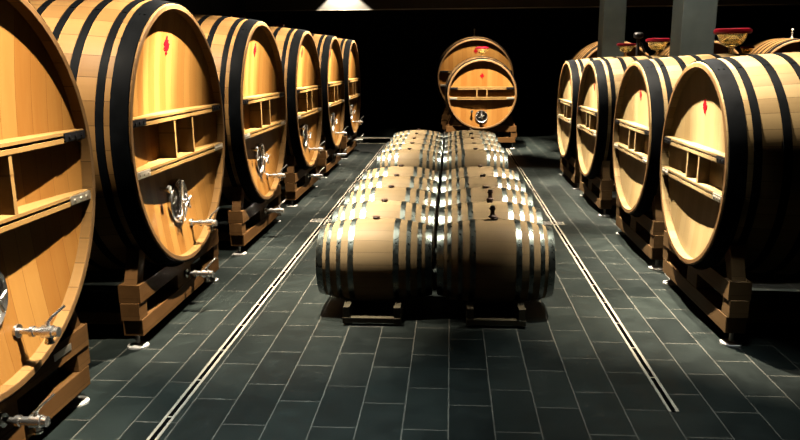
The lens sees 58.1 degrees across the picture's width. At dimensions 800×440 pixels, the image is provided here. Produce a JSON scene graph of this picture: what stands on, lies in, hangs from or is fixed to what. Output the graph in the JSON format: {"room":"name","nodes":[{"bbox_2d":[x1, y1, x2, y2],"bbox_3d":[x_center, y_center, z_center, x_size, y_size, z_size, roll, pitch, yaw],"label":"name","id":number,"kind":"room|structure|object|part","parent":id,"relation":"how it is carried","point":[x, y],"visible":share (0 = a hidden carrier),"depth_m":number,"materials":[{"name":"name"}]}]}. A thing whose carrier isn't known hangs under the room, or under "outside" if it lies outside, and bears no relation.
{"room":"wine cellar","nodes":[
{"label":"wine cellar","id":0,"kind":"room"},
{"bbox_2d":[163,0,292,28],"bbox_3d":[-4.538,-3.009,10.797,0.200,5.350,26.700,0,12,4],"label":"wall","id":1,"kind":"structure","parent":0,"point":[201,7],"depth_m":17.05,"materials":[{"name":"grey paint"}]},
{"bbox_2d":[357,139,389,142],"bbox_3d":[-1.686,-2.031,18.427,4.450,0.115,0.200,0,12,4],"label":"trim","id":2,"kind":"structure","parent":1,"relation":"attached to","point":[364,140],"depth_m":18.26,"materials":[{"name":"black stone"}]},
{"bbox_2d":[357,137,390,143],"bbox_3d":[-1.688,-2.030,18.392,4.450,0.128,0.270,0,12,4],"label":"trim","id":3,"kind":"structure","parent":1,"relation":"attached to","point":[357,137],"depth_m":18.24,"materials":[{"name":"metal"}]},
{"bbox_2d":[245,0,799,11],"bbox_3d":[3.930,-6.250,17.587,15.700,2.060,0.300,0,12,4],"label":"ceiling","id":4,"kind":"structure","parent":1,"relation":"attached to","point":[250,5],"depth_m":17.86,"materials":[{"name":"grey paint"}]},
{"bbox_2d":[332,199,434,268],"bbox_3d":[-0.140,0.158,6.762,0.930,0.720,0.700,0,12,4],"label":"barrel","id":5,"kind":"object","parent":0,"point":[404,210],"visible":0.34,"depth_m":6.55,"materials":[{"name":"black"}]},
{"bbox_2d":[28,123,799,439],"bbox_3d":[3.418,-0.255,10.941,16.100,0.200,26.900,0,12,4],"label":"floor","id":6,"kind":"structure","parent":0,"point":[295,371],"depth_m":5.07,"materials":[{"name":"tile"}]},
{"bbox_2d":[0,309,90,439],"bbox_3d":[-2.974,0.929,3.610,2.037,0.732,1.800,0,12,4],"label":"cradle","id":7,"kind":"object","parent":6,"relation":"on","point":[70,357],"visible":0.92,"depth_m":4.12,"materials":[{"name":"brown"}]},
{"bbox_3d":[-2.932,0.999,4.259,1.730,0.095,0.100,0,12,4],"label":"rail","id":8,"kind":"part","parent":7,"relation":"part of","materials":[{"name":"brown wood"}]},
{"bbox_2d":[0,0,94,434],"bbox_3d":[-2.897,-0.090,3.379,2.375,2.314,2.202,0,12,4],"label":"oak cask","id":9,"kind":"object","parent":7,"relation":"on","point":[47,171],"visible":1,"depth_m":3.81,"materials":[{"name":"brown wood"}]},
{"bbox_2d":[0,393,54,434],"bbox_3d":[-1.834,0.953,3.542,0.260,0.193,0.088,0,12,4],"label":"tap","id":10,"kind":"object","parent":9,"relation":"on","point":[36,420],"depth_m":3.53,"materials":[{"name":"silver metal"}]},
{"bbox_2d":[12,305,65,344],"bbox_3d":[-1.831,0.532,3.664,0.249,0.193,0.088,0,12,4],"label":"tap","id":11,"kind":"object","parent":9,"relation":"on","point":[21,334],"depth_m":3.66,"materials":[{"name":"silver metal"}]},
{"bbox_3d":[-1.920,0.753,4.102,0.004,0.040,0.180,0,12,4],"label":"label plate","id":12,"kind":"part","parent":7,"relation":"part of","materials":[{"name":"metal"}]},
{"bbox_2d":[75,226,218,349],"bbox_3d":[-2.802,0.386,6.066,2.032,0.732,1.800,0,12,4],"label":"cradle","id":13,"kind":"object","parent":6,"relation":"on","point":[138,315],"visible":0.57,"depth_m":5.43,"materials":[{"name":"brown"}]},
{"bbox_3d":[-2.843,0.723,5.507,1.730,0.095,0.100,0,12,4],"label":"rail","id":14,"kind":"part","parent":13,"relation":"part of","materials":[{"name":"brown wood"}]},
{"bbox_2d":[28,0,224,281],"bbox_3d":[-2.721,-0.632,5.835,2.375,2.314,2.202,0,12,4],"label":"oak cask","id":15,"kind":"object","parent":13,"relation":"on","point":[145,74],"visible":0.73,"depth_m":5.28,"materials":[{"name":"brown wood"}]},
{"bbox_3d":[-1.812,-0.157,5.875,0.047,0.313,0.313,0,12,4],"label":"manway door","id":16,"kind":"part","parent":15,"relation":"part of","materials":[{"name":"silver metal"}]},
{"bbox_2d":[184,257,216,281],"bbox_3d":[-1.659,0.410,5.998,0.260,0.193,0.088,0,12,4],"label":"tap","id":17,"kind":"object","parent":15,"relation":"on","point":[206,273],"depth_m":5.98,"materials":[{"name":"silver metal"}]},
{"bbox_2d":[189,207,219,230],"bbox_3d":[-1.656,-0.011,6.120,0.249,0.193,0.088,0,12,4],"label":"tap","id":18,"kind":"object","parent":15,"relation":"on","point":[209,222],"depth_m":6.11,"materials":[{"name":"silver metal"}]},
{"bbox_3d":[-2.757,0.456,6.715,1.730,0.095,0.100,0,12,4],"label":"rail","id":19,"kind":"part","parent":13,"relation":"part of","materials":[{"name":"brown wood"}]},
{"bbox_2d":[216,184,280,255],"bbox_3d":[-2.622,-0.172,8.591,2.032,0.732,1.800,0,12,4],"label":"cradle","id":20,"kind":"object","parent":6,"relation":"on","point":[239,233],"visible":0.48,"depth_m":7.93,"materials":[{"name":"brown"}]},
{"bbox_3d":[-2.577,-0.102,9.239,1.730,0.095,0.100,0,12,4],"label":"rail","id":21,"kind":"part","parent":20,"relation":"part of","materials":[{"name":"brown wood"}]},
{"bbox_3d":[-2.663,0.165,8.032,1.730,0.095,0.100,0,12,4],"label":"rail","id":22,"kind":"part","parent":20,"relation":"part of","materials":[{"name":"brown wood"}]},
{"bbox_2d":[192,14,286,215],"bbox_3d":[-2.542,-1.190,8.360,2.375,2.314,2.202,0,12,4],"label":"oak cask","id":23,"kind":"object","parent":20,"relation":"on","point":[245,52],"visible":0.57,"depth_m":7.95,"materials":[{"name":"brown wood"}]},
{"bbox_3d":[-1.632,-0.715,8.400,0.047,0.313,0.313,0,12,4],"label":"manway door","id":24,"kind":"part","parent":23,"relation":"part of","materials":[{"name":"silver metal"}]},
{"bbox_2d":[263,199,285,215],"bbox_3d":[-1.479,-0.148,8.523,0.260,0.193,0.088,0,12,4],"label":"tap","id":25,"kind":"object","parent":23,"relation":"on","point":[278,210],"depth_m":8.50,"materials":[{"name":"silver metal"}]},
{"bbox_2d":[266,165,286,180],"bbox_3d":[-1.476,-0.569,8.645,0.249,0.193,0.088,0,12,4],"label":"tap","id":26,"kind":"object","parent":23,"relation":"on","point":[280,175],"depth_m":8.63,"materials":[{"name":"silver metal"}]},
{"bbox_2d":[146,144,385,439],"bbox_3d":[-0.958,-0.057,9.706,0.064,0.004,17.200,0,12,4],"label":"floor drain","id":27,"kind":"object","parent":6,"relation":"on","point":[169,417],"visible":0.91,"depth_m":5.41,"materials":[{"name":"black"}]},
{"bbox_2d":[279,155,317,206],"bbox_3d":[-2.439,-0.739,11.157,2.032,0.732,1.800,0,12,4],"label":"cradle","id":28,"kind":"object","parent":6,"relation":"on","point":[296,181],"visible":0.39,"depth_m":10.39,"materials":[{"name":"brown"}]},
{"bbox_3d":[-2.481,-0.402,10.598,1.730,0.095,0.100,0,12,4],"label":"rail","id":29,"kind":"part","parent":28,"relation":"part of","materials":[{"name":"brown wood"}]},
{"bbox_2d":[269,26,324,179],"bbox_3d":[-2.358,-1.758,10.927,2.375,2.314,2.202,0,12,4],"label":"oak cask","id":30,"kind":"object","parent":28,"relation":"on","point":[297,49],"visible":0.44,"depth_m":10.66,"materials":[{"name":"brown wood"}]},
{"bbox_2d":[231,15,244,17],"bbox_3d":[-2.393,-2.958,10.664,0.211,0.144,0.211,0,12,4],"label":"airlock","id":31,"kind":"object","parent":30,"relation":"on","point":[235,16],"visible":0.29,"depth_m":10.58,"materials":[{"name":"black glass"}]},
{"bbox_3d":[-1.449,-1.282,10.967,0.047,0.313,0.313,0,12,4],"label":"manway door","id":32,"kind":"part","parent":30,"relation":"part of","materials":[{"name":"silver metal"}]},
{"bbox_2d":[307,167,323,179],"bbox_3d":[-1.296,-0.715,11.089,0.260,0.193,0.088,0,12,4],"label":"tap","id":33,"kind":"object","parent":30,"relation":"on","point":[318,175],"depth_m":11.07,"materials":[{"name":"silver metal"}]},
{"bbox_2d":[309,141,324,152],"bbox_3d":[-1.293,-1.136,11.212,0.249,0.193,0.088,0,12,4],"label":"tap","id":34,"kind":"object","parent":30,"relation":"on","point":[319,148],"depth_m":11.20,"materials":[{"name":"silver metal"}]},
{"bbox_2d":[310,219,331,221],"bbox_3d":[-0.980,0.007,9.414,0.376,0.004,0.190,0,12,4],"label":"floor drain","id":35,"kind":"object","parent":6,"relation":"on","point":[312,220],"visible":0.52,"depth_m":9.42,"materials":[{"name":"grey metal"}]},
{"bbox_2d":[317,137,340,178],"bbox_3d":[-2.260,-1.293,13.667,2.032,0.732,1.800,0,12,4],"label":"cradle","id":36,"kind":"object","parent":6,"relation":"on","point":[326,159],"visible":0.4,"depth_m":12.88,"materials":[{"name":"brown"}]},
{"bbox_2d":[312,33,347,157],"bbox_3d":[-2.180,-2.312,13.436,2.375,2.314,2.202,0,12,4],"label":"oak cask","id":37,"kind":"object","parent":36,"relation":"on","point":[328,47],"visible":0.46,"depth_m":13.26,"materials":[{"name":"brown wood"}]},
{"bbox_2d":[273,24,284,26],"bbox_3d":[-2.214,-3.512,13.173,0.211,0.144,0.211,0,12,4],"label":"airlock","id":38,"kind":"object","parent":37,"relation":"on","point":[274,25],"visible":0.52,"depth_m":13.09,"materials":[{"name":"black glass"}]},
{"bbox_2d":[334,148,346,157],"bbox_3d":[-1.117,-1.269,13.599,0.260,0.193,0.088,0,12,4],"label":"tap","id":39,"kind":"object","parent":37,"relation":"on","point":[343,154],"depth_m":13.58,"materials":[{"name":"silver metal"}]},
{"bbox_2d":[335,126,347,135],"bbox_3d":[-1.115,-1.691,13.721,0.249,0.193,0.088,0,12,4],"label":"tap","id":40,"kind":"object","parent":37,"relation":"on","point":[343,132],"depth_m":13.70,"materials":[{"name":"silver metal"}]},
{"bbox_2d":[341,124,356,158],"bbox_3d":[-2.083,-1.843,16.154,2.032,0.732,1.800,0,12,4],"label":"cradle","id":41,"kind":"object","parent":6,"relation":"on","point":[346,142],"visible":0.27,"depth_m":15.51,"materials":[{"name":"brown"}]},
{"bbox_2d":[337,38,363,142],"bbox_3d":[-2.002,-2.862,15.923,2.375,2.314,2.202,0,12,4],"label":"oak cask","id":42,"kind":"object","parent":41,"relation":"on","point":[349,51],"visible":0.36,"depth_m":15.90,"materials":[{"name":"brown wood"}]},
{"bbox_2d":[352,134,363,142],"bbox_3d":[-0.940,-1.819,16.085,0.260,0.193,0.088,0,12,4],"label":"tap","id":43,"kind":"object","parent":42,"relation":"on","point":[360,139],"depth_m":16.07,"materials":[{"name":"silver metal"}]},
{"bbox_2d":[353,116,363,124],"bbox_3d":[-0.937,-2.240,16.208,0.249,0.193,0.088,0,12,4],"label":"tap","id":44,"kind":"object","parent":42,"relation":"on","point":[360,121],"depth_m":16.19,"materials":[{"name":"silver metal"}]},
{"bbox_2d":[343,299,404,324],"bbox_3d":[-0.085,0.333,7.574,0.460,0.150,3.968,0,12,4],"label":"rack","id":45,"kind":"object","parent":6,"relation":"on","point":[349,307],"visible":0.28,"depth_m":5.66,"materials":[{"name":"brown wood"}]},
{"bbox_3d":[-0.285,0.363,7.595,0.060,0.048,3.968,0,12,4],"label":"rail","id":46,"kind":"part","parent":45,"relation":"part of","materials":[{"name":"brown wood"}]},
{"bbox_2d":[316,216,432,301],"bbox_3d":[-0.193,0.321,6.024,0.930,0.720,0.700,0,12,4],"label":"barrel","id":47,"kind":"object","parent":45,"relation":"on","point":[376,259],"visible":0.99,"depth_m":5.74,"materials":[{"name":"wood"}]},
{"bbox_2d":[344,185,436,247],"bbox_3d":[-0.088,-0.005,7.499,0.930,0.720,0.700,0,12,4],"label":"barrel","id":48,"kind":"object","parent":45,"relation":"on","point":[392,193],"visible":0.36,"depth_m":7.29,"materials":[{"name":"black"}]},
{"bbox_2d":[354,174,437,227],"bbox_3d":[-0.035,-0.168,8.237,0.930,0.720,0.700,0,12,4],"label":"barrel","id":49,"kind":"object","parent":45,"relation":"on","point":[414,182],"visible":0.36,"depth_m":8.04,"materials":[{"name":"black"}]},
{"bbox_3d":[0.115,0.367,7.567,0.060,0.048,3.968,0,12,4],"label":"rail","id":50,"kind":"part","parent":45,"relation":"part of","materials":[{"name":"brown wood"}]},
{"bbox_2d":[362,164,438,216],"bbox_3d":[0.018,-0.331,8.974,0.930,0.720,0.700,0,12,4],"label":"barrel","id":51,"kind":"object","parent":45,"relation":"on","point":[402,170],"visible":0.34,"depth_m":8.78,"materials":[{"name":"beige wood"}]},
{"bbox_2d":[441,105,496,137],"bbox_3d":[2.084,-2.862,20.367,1.800,0.852,2.032,0,12,4],"label":"cradle","id":52,"kind":"object","parent":6,"relation":"on","point":[446,113],"visible":0.25,"depth_m":19.44,"materials":[{"name":"brown wood"}]},
{"bbox_2d":[435,36,514,104],"bbox_3d":[2.076,-3.994,20.115,2.202,2.202,2.204,0,12,4],"label":"barrel","id":53,"kind":"object","parent":52,"relation":"on","point":[463,49],"visible":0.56,"depth_m":19.02,"materials":[{"name":"brown wood"}]},
{"bbox_2d":[446,114,516,148],"bbox_3d":[1.961,-2.247,17.740,1.660,0.782,1.832,0,12,4],"label":"cradle","id":54,"kind":"object","parent":6,"relation":"on","point":[507,127],"visible":0.55,"depth_m":16.86,"materials":[{"name":"brown wood"}]},
{"bbox_2d":[444,56,517,129],"bbox_3d":[1.954,-3.097,17.539,1.740,1.740,2.027,0,12,4],"label":"barrel","id":55,"kind":"object","parent":54,"relation":"on","point":[481,92],"visible":0.99,"depth_m":16.66,"materials":[{"name":"brown wood"}]},
{"bbox_3d":[1.894,-2.412,16.753,0.252,0.252,0.047,0,12,4],"label":"manway door","id":56,"kind":"part","parent":55,"relation":"part of","materials":[{"name":"silver metal"}]},
{"bbox_2d":[476,47,488,55],"bbox_3d":[1.980,-4.055,17.339,0.323,0.220,0.323,0,12,4],"label":"airlock","id":57,"kind":"object","parent":55,"relation":"on","point":[481,50],"visible":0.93,"depth_m":17.24,"materials":[{"name":"gold glass"}]},
{"bbox_2d":[477,49,486,55],"bbox_3d":[1.980,-4.038,17.343,0.270,0.185,0.270,0,12,4],"label":"glass bowl","id":58,"kind":"object","parent":57,"relation":"on","point":[481,51],"depth_m":17.26,"materials":[{"name":"gold"}]},
{"bbox_3d":[2.511,-2.063,17.741,0.100,0.095,1.530,0,12,4],"label":"rail","id":59,"kind":"part","parent":54,"relation":"part of","materials":[{"name":"brown wood"}]},
{"bbox_2d":[465,301,525,327],"bbox_3d":[0.882,0.341,7.507,0.460,0.150,3.968,0,12,4],"label":"rack","id":60,"kind":"object","parent":6,"relation":"on","point":[519,308],"visible":0.41,"depth_m":5.59,"materials":[{"name":"brown wood"}]},
{"bbox_3d":[0.683,0.371,7.528,0.060,0.048,3.968,0,12,4],"label":"rail","id":61,"kind":"part","parent":60,"relation":"part of","materials":[{"name":"brown wood"}]},
{"bbox_2d":[442,165,518,180],"bbox_3d":[0.985,-0.323,8.907,0.930,0.720,0.700,0,12,4],"label":"barrel","id":62,"kind":"object","parent":60,"relation":"on","point":[480,169],"visible":0.27,"depth_m":8.71,"materials":[{"name":"beige wood"}]},
{"bbox_2d":[441,174,525,192],"bbox_3d":[0.933,-0.160,8.169,0.930,0.720,0.700,0,12,4],"label":"barrel","id":63,"kind":"object","parent":60,"relation":"on","point":[467,181],"visible":0.31,"depth_m":7.97,"materials":[{"name":"beige wood"}]},
{"bbox_2d":[440,185,533,206],"bbox_3d":[0.880,0.003,7.432,0.930,0.720,0.700,0,12,4],"label":"barrel","id":64,"kind":"object","parent":60,"relation":"on","point":[476,194],"visible":0.23,"depth_m":7.23,"materials":[{"name":"beige wood"}]},
{"bbox_2d":[439,200,542,224],"bbox_3d":[0.827,0.166,6.695,0.930,0.720,0.700,0,12,4],"label":"barrel","id":65,"kind":"object","parent":60,"relation":"on","point":[457,212],"visible":0.33,"depth_m":6.48,"materials":[{"name":"beige wood"}]},
{"bbox_2d":[486,189,493,199],"bbox_3d":[0.827,-0.233,6.607,0.068,0.095,0.067,0,12,4],"label":"stopper","id":66,"kind":"object","parent":65,"relation":"on","point":[489,191],"visible":1,"depth_m":6.59,"materials":[{"name":"black"}]},
{"bbox_2d":[437,217,555,302],"bbox_3d":[0.775,0.329,5.957,0.930,0.720,0.700,0,12,4],"label":"barrel","id":67,"kind":"object","parent":60,"relation":"on","point":[493,260],"visible":0.99,"depth_m":5.68,"materials":[{"name":"brown wood"}]},
{"bbox_2d":[488,205,495,217],"bbox_3d":[0.754,-0.070,5.871,0.068,0.095,0.067,0,12,4],"label":"stopper","id":68,"kind":"object","parent":67,"relation":"on","point":[492,208],"visible":1,"depth_m":5.86,"materials":[{"name":"black"}]},
{"bbox_3d":[1.082,0.375,7.500,0.060,0.048,3.968,0,12,4],"label":"rail","id":69,"kind":"part","parent":60,"relation":"part of","materials":[{"name":"brown wood"}]},
{"bbox_2d":[543,221,564,224],"bbox_3d":[1.915,0.040,9.173,0.346,0.004,0.170,0,12,4],"label":"floor drain","id":70,"kind":"object","parent":6,"relation":"on","point":[544,222],"visible":0.51,"depth_m":9.15,"materials":[{"name":"grey metal"}]},
{"bbox_2d":[560,143,580,189],"bbox_3d":[3.752,-1.007,12.177,1.832,0.732,1.640,0,12,4],"label":"cradle","id":71,"kind":"object","parent":6,"relation":"on","point":[570,167],"visible":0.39,"depth_m":11.78,"materials":[{"name":"brown wood"}]},
{"bbox_2d":[557,56,628,158],"bbox_3d":[3.744,-1.835,11.995,2.004,1.740,1.740,0,12,4],"label":"barrel","id":72,"kind":"object","parent":71,"relation":"on","point":[572,70],"visible":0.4,"depth_m":11.89,"materials":[{"name":"beige wood"}]},
{"bbox_2d":[617,43,635,55],"bbox_3d":[3.699,-2.785,11.788,0.306,0.209,0.306,0,12,4],"label":"airlock","id":73,"kind":"object","parent":72,"relation":"on","point":[625,48],"visible":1,"depth_m":11.69,"materials":[{"name":"gold metal"}]},
{"bbox_2d":[618,46,633,55],"bbox_3d":[3.699,-2.769,11.792,0.256,0.176,0.256,0,12,4],"label":"glass bowl","id":74,"kind":"object","parent":73,"relation":"on","point":[625,49],"depth_m":11.71,"materials":[{"name":"gold"}]},
{"bbox_2d":[503,144,678,411],"bbox_3d":[2.099,-0.377,11.060,0.064,0.004,14.000,0,12,4],"label":"floor drain","id":75,"kind":"object","parent":6,"relation":"on","point":[663,395],"visible":1,"depth_m":5.82,"materials":[{"name":"black"}]},
{"bbox_2d":[580,161,616,216],"bbox_3d":[3.610,-0.567,10.185,1.832,0.732,1.640,0,12,4],"label":"cradle","id":76,"kind":"object","parent":6,"relation":"on","point":[599,189],"visible":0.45,"depth_m":9.56,"materials":[{"name":"brown wood"}]},
{"bbox_3d":[3.574,-0.247,9.704,1.530,0.095,0.100,0,12,4],"label":"rail","id":77,"kind":"part","parent":76,"relation":"part of","materials":[{"name":"brown wood"}]},
{"bbox_2d":[576,55,668,180],"bbox_3d":[3.602,-1.395,10.003,2.004,1.740,1.740,0,12,4],"label":"barrel","id":78,"kind":"object","parent":76,"relation":"on","point":[601,79],"visible":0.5,"depth_m":9.63,"materials":[{"name":"beige wood"}]},
{"bbox_2d":[634,32,645,55],"bbox_3d":[3.298,-2.416,9.908,0.180,0.324,0.132,0,12,4],"label":"valve","id":79,"kind":"object","parent":78,"relation":"on","point":[637,35],"visible":0.98,"depth_m":9.89,"materials":[{"name":"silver metal"}]},
{"bbox_2d":[645,38,669,55],"bbox_3d":[3.507,-2.354,9.798,0.333,0.227,0.333,0,12,4],"label":"airlock","id":80,"kind":"object","parent":78,"relation":"on","point":[656,44],"visible":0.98,"depth_m":9.70,"materials":[{"name":"gold metal"}]},
{"bbox_2d":[648,42,667,55],"bbox_3d":[3.507,-2.337,9.802,0.278,0.191,0.278,0,12,4],"label":"glass bowl","id":81,"kind":"object","parent":80,"relation":"on","point":[656,46],"depth_m":9.72,"materials":[{"name":"gold"}]},
{"bbox_2d":[597,0,626,57],"bbox_3d":[3.774,-3.514,12.824,0.385,5.350,0.420,0,12,4],"label":"column","id":82,"kind":"structure","parent":6,"relation":"on","point":[612,13],"depth_m":12.65,"materials":[{"name":"grey concrete"}]},
{"bbox_2d":[616,195,665,269],"bbox_3d":[3.436,-0.028,7.745,1.832,0.732,1.640,0,12,4],"label":"cradle","id":83,"kind":"object","parent":6,"relation":"on","point":[637,228],"visible":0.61,"depth_m":7.25,"materials":[{"name":"brown wood"}]},
{"bbox_2d":[613,53,761,215],"bbox_3d":[3.428,-0.856,7.563,2.004,1.740,1.740,0,12,4],"label":"barrel","id":84,"kind":"object","parent":83,"relation":"on","point":[646,87],"visible":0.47,"depth_m":7.38,"materials":[{"name":"beige wood"}]},
{"bbox_2d":[713,28,752,53],"bbox_3d":[3.388,-1.826,7.351,0.367,0.251,0.367,0,12,4],"label":"airlock","id":85,"kind":"object","parent":84,"relation":"on","point":[731,38],"visible":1,"depth_m":7.24,"materials":[{"name":"gold metal"}]},
{"bbox_2d":[717,33,748,53],"bbox_3d":[3.388,-1.806,7.356,0.307,0.211,0.307,0,12,4],"label":"glass bowl","id":86,"kind":"object","parent":85,"relation":"on","point":[731,40],"depth_m":7.26,"materials":[{"name":"gold"}]},
{"bbox_2d":[669,0,717,55],"bbox_3d":[3.463,-2.550,8.460,0.385,5.350,0.420,0,12,4],"label":"column","id":87,"kind":"structure","parent":6,"relation":"on","point":[693,25],"depth_m":8.34,"materials":[{"name":"grey concrete"}]},
{"bbox_2d":[662,230,799,346],"bbox_3d":[3.300,0.394,5.837,1.832,0.732,1.640,0,12,4],"label":"cradle","id":88,"kind":"object","parent":6,"relation":"on","point":[730,310],"visible":0.86,"depth_m":5.34,"materials":[{"name":"brown wood"}]},
{"bbox_2d":[660,51,799,274],"bbox_3d":[3.292,-0.434,5.654,2.004,1.740,1.740,0,12,4],"label":"barrel","id":89,"kind":"object","parent":88,"relation":"on","point":[730,154],"visible":0.97,"depth_m":5.15,"materials":[{"name":"beige wood"}]},
{"bbox_3d":[3.339,0.481,6.408,1.530,0.095,0.100,0,12,4],"label":"rail","id":90,"kind":"part","parent":88,"relation":"part of","materials":[{"name":"brown wood"}]},
{"bbox_3d":[3.264,0.714,5.356,1.530,0.095,0.100,0,12,4],"label":"rail","id":91,"kind":"part","parent":88,"relation":"part of","materials":[{"name":"brown wood"}]},
{"bbox_3d":[0.248,-0.701,12.252,0.460,0.150,3.968,0,12,4],"label":"rack","id":92,"kind":"object","parent":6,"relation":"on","visible":0},
{"bbox_2d":[376,148,440,191],"bbox_3d":[0.141,-0.713,10.703,0.930,0.720,0.700,0,12,4],"label":"barrel","id":93,"kind":"object","parent":92,"relation":"on","point":[427,159],"visible":0.48,"depth_m":10.44,"materials":[{"name":"beige wood"}]},
{"bbox_2d":[382,142,441,179],"bbox_3d":[0.193,-0.876,11.441,0.930,0.720,0.700,0,12,4],"label":"barrel","id":94,"kind":"object","parent":92,"relation":"on","point":[412,145],"visible":0.22,"depth_m":11.26,"materials":[{"name":"beige wood"}]},
{"bbox_2d":[386,137,441,146],"bbox_3d":[0.246,-1.039,12.178,0.930,0.720,0.700,0,12,4],"label":"barrel","id":95,"kind":"object","parent":92,"relation":"on","point":[414,139],"visible":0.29,"depth_m":11.99,"materials":[{"name":"beige wood"}]},
{"bbox_2d":[390,133,442,168],"bbox_3d":[0.298,-1.202,12.915,0.930,0.720,0.700,0,12,4],"label":"barrel","id":96,"kind":"object","parent":92,"relation":"on","point":[406,136],"visible":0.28,"depth_m":12.74,"materials":[{"name":"beige wood"}]},
{"bbox_2d":[393,129,442,136],"bbox_3d":[0.351,-1.365,13.653,0.930,0.720,0.700,0,12,4],"label":"barrel","id":97,"kind":"object","parent":92,"relation":"on","point":[418,131],"visible":0.2,"depth_m":13.47,"materials":[{"name":"beige wood"}]},
{"bbox_3d":[1.216,-0.693,12.185,0.460,0.150,3.968,0,12,4],"label":"rack","id":98,"kind":"object","parent":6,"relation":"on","visible":0},
{"bbox_2d":[445,129,494,136],"bbox_3d":[1.319,-1.357,13.585,0.930,0.720,0.700,0,12,4],"label":"barrel","id":99,"kind":"object","parent":98,"relation":"on","point":[469,131],"visible":0.2,"depth_m":13.41,"materials":[{"name":"beige wood"}]},
{"bbox_2d":[445,133,497,141],"bbox_3d":[1.266,-1.194,12.848,0.930,0.720,0.700,0,12,4],"label":"barrel","id":100,"kind":"object","parent":98,"relation":"on","point":[461,136],"visible":0.24,"depth_m":12.67,"materials":[{"name":"beige wood"}]},
{"bbox_2d":[444,137,500,146],"bbox_3d":[1.214,-1.031,12.111,0.930,0.720,0.700,0,12,4],"label":"barrel","id":101,"kind":"object","parent":98,"relation":"on","point":[472,139],"visible":0.21,"depth_m":11.93,"materials":[{"name":"beige wood"}]},
{"bbox_2d":[444,142,503,152],"bbox_3d":[1.161,-0.868,11.373,0.930,0.720,0.700,0,12,4],"label":"barrel","id":102,"kind":"object","parent":98,"relation":"on","point":[472,145],"visible":0.23,"depth_m":11.19,"materials":[{"name":"beige wood"}]},
{"bbox_2d":[443,148,507,170],"bbox_3d":[1.108,-0.705,10.636,0.930,0.720,0.700,0,12,4],"label":"barrel","id":103,"kind":"object","parent":98,"relation":"on","point":[468,157],"visible":0.44,"depth_m":10.37,"materials":[{"name":"beige wood"}]},
{"bbox_2d":[293,6,788,122],"bbox_3d":[4.326,-5.838,23.348,15.700,5.350,0.200,0,12,4],"label":"wall","id":104,"kind":"structure","parent":0,"point":[399,51],"depth_m":23.44,"materials":[{"name":"grey paint"}]},
{"bbox_2d":[785,5,799,37],"bbox_3d":[11.323,-2.877,9.696,0.200,5.350,26.700,0,12,4],"label":"wall","id":105,"kind":"structure","parent":0,"point":[793,19],"depth_m":22.17,"materials":[{"name":"grey paint"}]},
{"bbox_2d":[254,4,799,10],"bbox_3d":[3.926,-5.215,17.655,15.700,0.020,0.015,0,12,4],"label":"trim","id":106,"kind":"structure","parent":105,"relation":"attached to","point":[751,4],"depth_m":17.78,"materials":[{"name":"metal"}]},
{"bbox_3d":[4.722,-2.132,16.645,1.660,0.992,1.832,0,12,4],"label":"cradle","id":107,"kind":"object","parent":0,"visible":0},
{"bbox_2d":[569,41,649,59],"bbox_3d":[4.715,-3.175,16.412,1.815,1.815,2.004,0,12,4],"label":"barrel","id":108,"kind":"object","parent":107,"relation":"on","point":[590,50],"visible":0.2,"depth_m":15.46,"materials":[{"name":"brown wood"}]},
{"bbox_3d":[6.588,-2.116,16.515,1.660,0.992,1.832,0,12,4],"label":"cradle","id":109,"kind":"object","parent":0,"visible":0},
{"bbox_2d":[651,40,738,55],"bbox_3d":[6.580,-3.160,16.283,1.815,1.815,2.004,0,12,4],"label":"oak cask","id":110,"kind":"object","parent":109,"relation":"on","point":[719,48],"visible":0.04,"depth_m":15.24,"materials":[{"name":"beige wood"}]},
{"bbox_3d":[8.463,-2.101,16.385,1.660,0.992,1.832,0,12,4],"label":"cradle","id":111,"kind":"object","parent":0,"visible":0},
{"bbox_2d":[737,38,799,53],"bbox_3d":[8.456,-3.144,16.153,1.815,1.815,2.004,0,12,4],"label":"oak cask","id":112,"kind":"object","parent":111,"relation":"on","point":[777,45],"visible":0.2,"depth_m":15.26,"materials":[{"name":"beige wood"}]},
{"bbox_3d":[6.320,-1.312,13.478,1.640,0.732,1.832,0,12,4],"label":"cradle","id":113,"kind":"object","parent":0,"visible":0},
{"bbox_3d":[6.314,-2.139,13.294,1.740,1.740,2.004,0,12,4],"label":"oak cask","id":114,"kind":"object","parent":113,"relation":"on","visible":0},
{"bbox_2d":[740,46,754,53],"bbox_3d":[6.308,-3.069,13.091,0.245,0.167,0.245,0,12,4],"label":"airlock","id":115,"kind":"object","parent":114,"relation":"on","point":[745,49],"visible":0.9,"depth_m":13.02,"materials":[{"name":"gold metal"}]},
{"bbox_2d":[741,48,752,53],"bbox_3d":[6.308,-3.056,13.094,0.204,0.140,0.204,0,12,4],"label":"glass bowl","id":116,"kind":"object","parent":115,"relation":"on","point":[745,50],"depth_m":13.02,"materials":[{"name":"gold"}]}
]}

